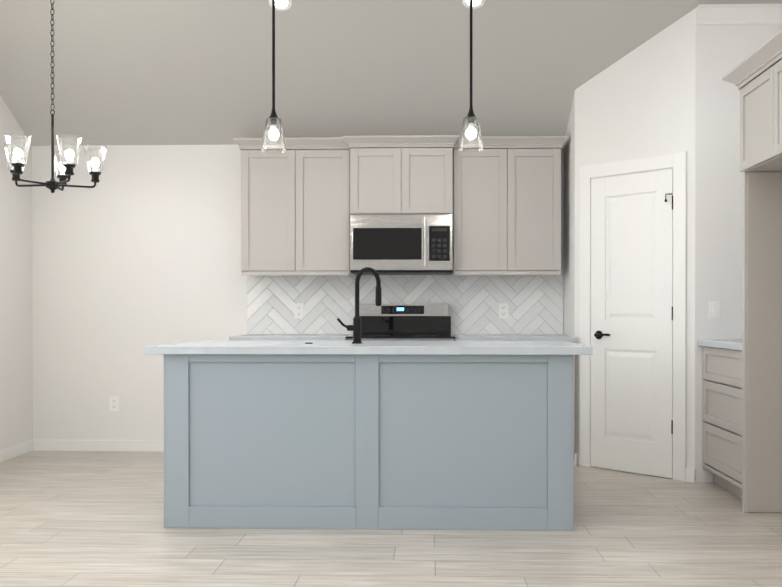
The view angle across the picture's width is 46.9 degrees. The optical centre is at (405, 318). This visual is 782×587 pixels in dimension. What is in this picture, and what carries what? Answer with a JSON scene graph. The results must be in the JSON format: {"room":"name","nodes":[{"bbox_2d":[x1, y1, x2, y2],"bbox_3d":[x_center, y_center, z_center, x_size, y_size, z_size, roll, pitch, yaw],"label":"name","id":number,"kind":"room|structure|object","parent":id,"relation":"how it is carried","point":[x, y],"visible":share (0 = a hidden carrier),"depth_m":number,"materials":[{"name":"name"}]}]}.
{"room":"kitchen","nodes":[
{"label":"kitchen","id":0,"kind":"room"},
{"bbox_2d":[0,95,32,449],"bbox_3d":[-3.143,-0.495,1.924,0.100,3.120,10.340,0,0,2],"label":"wall","id":1,"kind":"structure","parent":0,"point":[16,368],"depth_m":6.80,"materials":[{"name":"paint"}]},
{"bbox_2d":[0,440,33,461],"bbox_3d":[-3.086,1.023,1.924,0.013,0.085,10.327,0,0,2],"label":"baseboard","id":2,"kind":"structure","parent":1,"relation":"attached to","point":[16,450],"depth_m":6.79,"materials":[{"name":"white wood"}]},
{"bbox_2d":[32,145,563,439],"bbox_3d":[-0.214,-0.170,7.062,5.650,2.420,0.100,0,0,2],"label":"wall","id":3,"kind":"structure","parent":0,"point":[136,250],"depth_m":7.07,"materials":[{"name":"paint"}]},
{"bbox_2d":[34,440,163,450],"bbox_3d":[-2.100,0.997,7.067,1.680,0.085,0.013,0,0,2],"label":"baseboard","id":4,"kind":"structure","parent":3,"relation":"attached to","point":[98,445],"depth_m":7.07,"materials":[{"name":"white wood"}]},
{"bbox_2d":[109,396,118,410],"bbox_3d":[-2.290,0.670,7.073,0.073,0.118,0.007,0,0,2],"label":"outlet","id":5,"kind":"object","parent":3,"relation":"attached to","point":[114,403],"visible":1,"depth_m":7.07,"materials":[{"name":"white plastic"}]},
{"bbox_2d":[237,137,304,274],"bbox_3d":[-0.991,-0.845,6.864,0.468,0.984,0.330,0,0,2],"label":"upper cabinet","id":6,"kind":"object","parent":3,"relation":"attached to","point":[300,207],"depth_m":6.71,"materials":[{"name":"grey wood"}]},
{"bbox_2d":[305,136,349,274],"bbox_3d":[-0.641,-0.845,6.853,0.468,0.984,0.330,0,0,2],"label":"upper cabinet","id":7,"kind":"object","parent":3,"relation":"attached to","point":[327,221],"depth_m":6.69,"materials":[{"name":"grey wood"}]},
{"bbox_2d":[349,135,412,218],"bbox_3d":[-0.186,-1.053,6.812,0.438,0.569,0.384,0,0,2],"label":"upper cabinet","id":8,"kind":"object","parent":3,"relation":"attached to","point":[380,167],"depth_m":6.62,"materials":[{"name":"grey wood"}]},
{"bbox_2d":[350,214,452,274],"bbox_3d":[-0.028,-0.551,6.776,0.752,0.425,0.452,0,0,2],"label":"microwave","id":9,"kind":"object","parent":8,"relation":"attached to","point":[419,244],"visible":1,"depth_m":6.60,"materials":[{"name":"silver metal"}]},
{"bbox_2d":[247,273,562,334],"bbox_3d":[-0.011,-0.113,6.999,2.460,0.477,0.010,0,0,2],"label":"backsplash","id":10,"kind":"structure","parent":3,"relation":"attached to","point":[535,304],"depth_m":6.99,"materials":[{"name":"grey tile"}]},
{"bbox_2d":[294,303,303,317],"bbox_3d":[-0.831,-0.060,7.014,0.073,0.118,0.007,0,0,2],"label":"outlet","id":11,"kind":"object","parent":10,"relation":"attached to","point":[298,310],"visible":1,"depth_m":7.01,"materials":[{"name":"white plastic"}]},
{"bbox_2d":[499,303,507,318],"bbox_3d":[0.758,-0.060,6.967,0.073,0.118,0.007,0,0,2],"label":"outlet","id":12,"kind":"object","parent":10,"relation":"attached to","point":[503,310],"visible":1,"depth_m":6.96,"materials":[{"name":"white plastic"}]},
{"bbox_2d":[413,135,456,214],"bbox_3d":[0.133,-1.052,6.802,0.438,0.569,0.384,0,0,2],"label":"upper cabinet","id":13,"kind":"object","parent":3,"relation":"attached to","point":[434,166],"depth_m":6.61,"materials":[{"name":"grey wood"}]},
{"bbox_2d":[452,135,516,274],"bbox_3d":[0.585,-0.845,6.817,0.458,0.984,0.330,0,0,2],"label":"upper cabinet","id":14,"kind":"object","parent":3,"relation":"attached to","point":[485,221],"depth_m":6.66,"materials":[{"name":"grey wood"}]},
{"bbox_2d":[517,136,564,274],"bbox_3d":[0.925,-0.845,6.807,0.458,0.984,0.330,0,0,2],"label":"upper cabinet","id":15,"kind":"object","parent":3,"relation":"attached to","point":[539,169],"depth_m":6.65,"materials":[{"name":"grey wood"}]},
{"bbox_2d":[0,451,781,586],"bbox_3d":[-0.367,1.095,1.900,5.650,0.060,10.440,0,0,2],"label":"floor","id":16,"kind":"structure","parent":0,"point":[81,518],"depth_m":4.20,"materials":[{"name":"beige wood"}]},
{"bbox_2d":[229,335,348,340],"bbox_3d":[-0.833,0.584,6.719,0.834,0.915,0.625,0,0,2],"label":"countertop","id":17,"kind":"structure","parent":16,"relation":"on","point":[299,337],"depth_m":6.41,"materials":[{"name":"stone"}]},
{"bbox_2d":[163,356,573,530],"bbox_3d":[-0.179,0.613,4.953,2.050,0.876,0.920,0,0,2],"label":"kitchen island","id":18,"kind":"object","parent":16,"relation":"on","point":[406,435],"depth_m":4.50,"materials":[{"name":"wood"}]},
{"bbox_2d":[146,340,592,355],"bbox_3d":[-0.174,0.155,4.951,2.216,0.040,0.990,0,0,2],"label":"island countertop","id":19,"kind":"structure","parent":18,"relation":"on","point":[199,347],"depth_m":4.48,"materials":[{"name":"white stone"}]},
{"bbox_2d":[337,267,381,343],"bbox_3d":[-0.254,-0.074,4.939,0.237,0.418,0.153,0,0,2],"label":"faucet","id":20,"kind":"object","parent":19,"relation":"on","point":[355,327],"visible":1,"depth_m":4.88,"materials":[{"name":"black metal"}]},
{"bbox_2d":[346,304,454,340],"bbox_3d":[-0.031,0.464,6.636,0.766,1.155,0.702,0,0,2],"label":"range","id":21,"kind":"object","parent":16,"relation":"on","point":[407,322],"visible":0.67,"depth_m":6.90,"materials":[{"name":"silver metal"}]},
{"bbox_2d":[454,335,575,450],"bbox_3d":[0.785,0.584,6.671,0.850,0.915,0.625,0,0,2],"label":"base cabinet","id":22,"kind":"object","parent":16,"relation":"on","point":[572,339],"visible":0.06,"depth_m":6.37,"materials":[{"name":"stone"}]},
{"bbox_2d":[698,339,741,498],"bbox_3d":[2.154,0.591,5.322,0.608,0.915,0.840,0,0,2],"label":"base cabinet","id":23,"kind":"object","parent":16,"relation":"on","point":[722,410],"visible":0.58,"depth_m":5.36,"materials":[{"name":"wood"}]},
{"bbox_2d":[722,29,781,512],"bbox_3d":[2.081,-0.140,4.394,0.700,2.385,1.154,0,0,2],"label":"surround","id":24,"kind":"object","parent":16,"relation":"on","point":[755,76],"visible":1,"depth_m":4.86,"materials":[{"name":"beige wood"}]},
{"bbox_2d":[0,0,781,145],"bbox_3d":[-0.235,-1.731,6.364,5.650,0.852,1.480,0,0,2],"label":"ceiling","id":25,"kind":"structure","parent":0,"point":[162,72],"depth_m":6.24,"materials":[{"name":"paint"}]},
{"bbox_2d":[269,0,291,10],"bbox_3d":[-0.798,-2.017,5.737,0.148,0.008,0.148,0,-28,2],"label":"recessed light","id":26,"kind":"object","parent":25,"relation":"in","point":[282,5],"visible":0.77,"depth_m":5.76,"materials":[{"name":"white"}]},
{"bbox_2d":[462,0,484,8],"bbox_3d":[0.431,-2.017,5.700,0.148,0.008,0.148,0,-28,2],"label":"recessed light","id":27,"kind":"object","parent":25,"relation":"in","point":[477,4],"visible":0.77,"depth_m":5.73,"materials":[{"name":"white"}]},
{"bbox_2d":[564,8,781,481],"bbox_3d":[1.848,-0.470,6.349,1.285,3.026,1.200,0,0,2],"label":"wall","id":28,"kind":"structure","parent":0,"point":[668,90],"depth_m":5.77,"materials":[{"name":"paint"}]},
{"bbox_2d":[591,169,672,477],"bbox_3d":[1.504,0.032,6.070,0.065,2.014,0.642,0,0,-43],"label":"pantry door","id":29,"kind":"structure","parent":28,"relation":"in","point":[632,321],"depth_m":6.08,"materials":[{"name":"white wood"}]},
{"bbox_2d":[579,152,686,480],"bbox_3d":[1.520,-0.014,6.090,0.018,2.118,0.829,0,0,-43],"label":"door frame","id":30,"kind":"structure","parent":28,"relation":"attached to","point":[676,163],"depth_m":5.86,"materials":[{"name":"white wood"}]},
{"bbox_2d":[574,452,695,482],"bbox_3d":[1.525,1.002,6.094,0.013,0.085,0.946,0,0,-43],"label":"baseboard","id":31,"kind":"structure","parent":28,"relation":"attached to","point":[690,475],"depth_m":5.77,"materials":[{"name":"white wood"}]},
{"bbox_2d":[709,301,720,318],"bbox_3d":[1.973,-0.054,5.741,0.073,0.118,0.010,0,0,2],"label":"light switch","id":32,"kind":"object","parent":28,"relation":"attached to","point":[714,309],"visible":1,"depth_m":5.74,"materials":[{"name":"white plastic"}]},
{"bbox_2d":[696,3,781,24],"bbox_3d":[2.160,-1.925,5.694,0.622,0.105,0.075,0,0,2],"label":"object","id":33,"kind":"object","parent":28,"relation":"attached to","point":[720,14],"visible":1,"depth_m":5.69,"materials":[{"name":"white"}]},
{"bbox_3d":[-0.389,-2.091,1.145,5.650,0.080,8.960,0,0,2],"label":"ceiling","id":34,"kind":"structure","parent":0,"visible":0},
{"bbox_2d":[4,0,106,192],"bbox_3d":[-2.018,-1.392,5.129,0.564,1.356,0.563,0,0,2],"label":"chandelier","id":35,"kind":"object","parent":34,"relation":"hanging from","point":[18,165],"visible":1,"depth_m":5.11,"materials":[{"name":"glass"}]},
{"bbox_2d":[261,0,285,152],"bbox_3d":[-0.728,-1.497,4.959,0.138,1.144,0.138,0,0,2],"label":"pendant light","id":36,"kind":"object","parent":34,"relation":"hanging from","point":[273,131],"visible":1,"depth_m":4.95,"materials":[{"name":"clear glass"}]},
{"bbox_2d":[459,0,483,150],"bbox_3d":[0.358,-1.497,4.927,0.138,1.144,0.138,0,0,2],"label":"pendant light","id":37,"kind":"object","parent":34,"relation":"hanging from","point":[471,133],"visible":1,"depth_m":4.92,"materials":[{"name":"clear glass"}]}
]}

